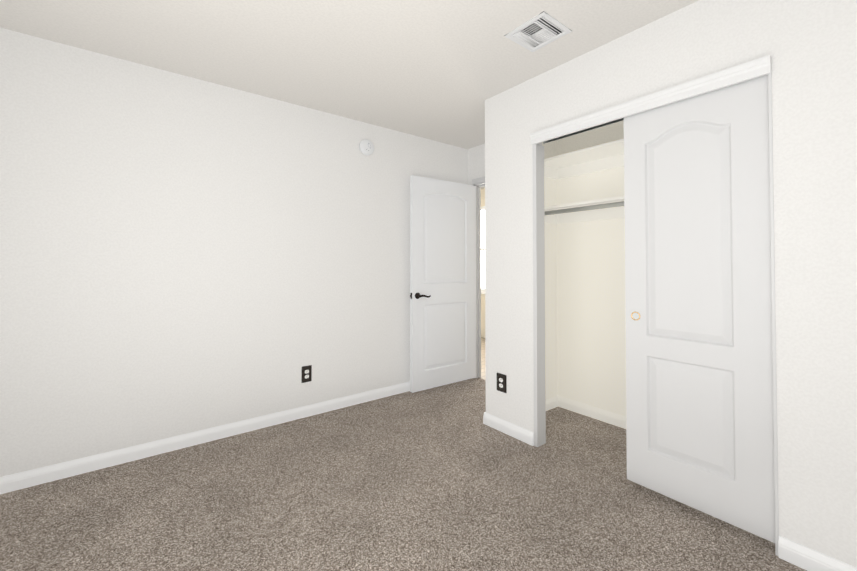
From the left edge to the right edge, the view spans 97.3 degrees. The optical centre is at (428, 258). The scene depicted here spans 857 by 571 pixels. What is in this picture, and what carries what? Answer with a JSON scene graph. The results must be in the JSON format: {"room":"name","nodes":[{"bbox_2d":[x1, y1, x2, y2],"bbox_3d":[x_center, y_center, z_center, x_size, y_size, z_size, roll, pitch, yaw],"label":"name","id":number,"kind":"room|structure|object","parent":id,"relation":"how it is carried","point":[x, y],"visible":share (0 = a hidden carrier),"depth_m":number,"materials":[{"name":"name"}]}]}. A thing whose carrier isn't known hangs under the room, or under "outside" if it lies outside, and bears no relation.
{"room":"empty bedroom","nodes":[
{"label":"empty bedroom","id":0,"kind":"room"},
{"bbox_2d":[0,28,467,476],"bbox_3d":[-1.112,0.022,2.951,3.968,2.450,0.120,1,-1,-38],"label":"wall","id":1,"kind":"structure","parent":0,"point":[180,254],"depth_m":2.47,"materials":[{"name":"paint"}]},
{"bbox_2d":[0,382,409,493],"bbox_3d":[-1.053,1.204,2.888,3.770,0.084,0.020,1,-1,-38],"label":"baseboard","id":2,"kind":"structure","parent":1,"relation":"attached to","point":[34,477],"depth_m":2.43,"materials":[{"name":"white paint"}]},
{"bbox_2d":[302,365,311,382],"bbox_3d":[-0.960,0.915,2.973,0.080,0.128,0.008,1,-1,-38],"label":"outlet","id":3,"kind":"object","parent":1,"relation":"attached to","point":[306,373],"visible":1,"depth_m":2.97,"materials":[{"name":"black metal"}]},
{"bbox_2d":[359,139,373,154],"bbox_3d":[-0.541,-0.975,3.315,0.138,0.138,0.039,1,-1,-38],"label":"smoke detector","id":4,"kind":"object","parent":1,"relation":"attached to","point":[366,146],"visible":1,"depth_m":3.30,"materials":[{"name":"white plastic"}]},
{"bbox_2d":[0,0,697,148],"bbox_3d":[0.041,-1.278,1.501,3.968,0.100,3.860,1,-1,-38],"label":"ceiling","id":5,"kind":"structure","parent":0,"point":[441,71],"depth_m":2.14,"materials":[{"name":"paint"}]},
{"bbox_2d":[504,11,571,51],"bbox_3d":[0.592,-1.262,2.044,0.253,0.098,0.253,1,-1,-38],"label":"ceiling vent","id":6,"kind":"object","parent":5,"relation":"in","point":[539,31],"visible":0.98,"depth_m":2.05,"materials":[{"name":"white metal"}]},
{"bbox_2d":[0,378,806,570],"bbox_3d":[0.025,1.271,1.445,3.929,0.100,3.860,1,-1,-38],"label":"floor carpet","id":7,"kind":"object","parent":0,"point":[442,478],"visible":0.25,"depth_m":1.86,"materials":[{"name":"carpet"}]},
{"bbox_2d":[468,143,484,185],"bbox_3d":[0.753,0.036,3.723,0.078,2.450,0.965,1,-1,-38],"label":"wall","id":8,"kind":"structure","parent":0,"point":[476,161],"depth_m":3.99,"materials":[{"name":"paint"}]},
{"bbox_2d":[472,176,484,377],"bbox_3d":[0.763,0.210,3.693,0.104,2.101,0.850,1,-1,-38],"label":"door frame","id":9,"kind":"structure","parent":8,"relation":"attached to","point":[478,183],"depth_m":4.00,"materials":[{"name":"white paint"}]},
{"bbox_2d":[410,175,475,392],"bbox_3d":[0.169,0.240,3.736,0.828,2.010,0.136,1,-1,-36],"label":"entry door","id":10,"kind":"structure","parent":9,"relation":"attached to","point":[442,282],"depth_m":3.70,"materials":[{"name":"white paint"}]},
{"bbox_2d":[481,188,484,337],"bbox_3d":[1.715,0.062,5.254,0.120,2.450,3.840,1,-1,-38],"label":"wall","id":11,"kind":"structure","parent":0,"point":[483,295],"depth_m":6.18,"materials":[{"name":"paint"}]},
{"bbox_2d":[481,206,484,293],"bbox_3d":[1.283,-0.139,5.745,0.100,1.430,1.560,1,-1,-38],"label":"window","id":12,"kind":"structure","parent":11,"relation":"in","point":[482,250],"depth_m":6.28,"materials":[{"name":"white paint"}]},
{"bbox_2d":[542,120,625,416],"bbox_3d":[1.376,0.012,2.389,0.743,2.450,1.905,1,-1,-38],"label":"wall","id":13,"kind":"structure","parent":0,"point":[585,350],"depth_m":3.00,"materials":[{"name":"paint"}]},
{"bbox_2d":[544,139,623,223],"bbox_3d":[1.482,-0.546,2.477,0.316,0.488,1.660,1,-1,-38],"label":"closet shelves","id":14,"kind":"object","parent":13,"relation":"attached to","point":[604,156],"visible":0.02,"depth_m":2.88,"materials":[{"name":"white paint"}]},
{"bbox_2d":[546,396,625,428],"bbox_3d":[1.347,1.195,2.342,0.657,0.084,1.660,1,-1,-38],"label":"baseboard","id":15,"kind":"structure","parent":13,"relation":"attached to","point":[591,412],"depth_m":2.98,"materials":[{"name":"white paint"}]},
{"bbox_2d":[485,0,856,567],"bbox_3d":[1.319,0.002,1.791,0.085,2.450,2.775,1,-1,-38],"label":"wall","id":16,"kind":"structure","parent":0,"point":[809,47],"depth_m":1.54,"materials":[{"name":"paint"}]},
{"bbox_2d":[497,373,506,392],"bbox_3d":[0.524,0.898,2.715,0.008,0.128,0.092,1,-1,-38],"label":"outlet","id":17,"kind":"object","parent":16,"relation":"attached to","point":[501,382],"visible":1,"depth_m":2.71,"materials":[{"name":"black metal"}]},
{"bbox_2d":[484,412,533,445],"bbox_3d":[0.564,1.200,2.655,0.013,0.084,0.419,1,-1,-38],"label":"baseboard","id":18,"kind":"structure","parent":16,"relation":"attached to","point":[524,435],"depth_m":2.64,"materials":[{"name":"white paint"}]},
{"bbox_2d":[543,118,623,143],"bbox_3d":[1.107,-0.799,2.077,0.075,0.034,1.157,1,-1,-38],"label":"track","id":19,"kind":"object","parent":16,"relation":"attached to","point":[591,128],"visible":0.06,"depth_m":2.32,"materials":[{"name":"silver metal"}]},
{"bbox_2d":[624,75,774,542],"bbox_3d":[1.266,0.191,1.828,0.035,1.998,0.596,1,-1,-38],"label":"closet door","id":20,"kind":"structure","parent":19,"relation":"hanging from","point":[699,380],"depth_m":1.78,"materials":[{"name":"white paint"}]},
{"bbox_2d":[530,55,778,555],"bbox_3d":[1.092,0.199,2.055,0.120,2.066,1.201,1,-1,-38],"label":"trim","id":21,"kind":"structure","parent":16,"relation":"attached to","point":[750,70],"depth_m":2.12,"materials":[{"name":"white paint"}]},
{"bbox_2d":[778,536,856,570],"bbox_3d":[1.739,1.174,1.155,0.013,0.084,0.988,1,-1,-38],"label":"baseboard","id":22,"kind":"structure","parent":16,"relation":"attached to","point":[800,555],"depth_m":1.48,"materials":[{"name":"white paint"}]},
{"label":"outside","id":23,"kind":"structure","parent":0,"visible":0},
{"bbox_2d":[478,337,485,379],"bbox_3d":[1.022,1.327,4.689,1.641,0.102,3.600,1,-1,-38],"label":"floor","id":24,"kind":"structure","parent":23,"point":[483,373],"depth_m":4.75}
]}

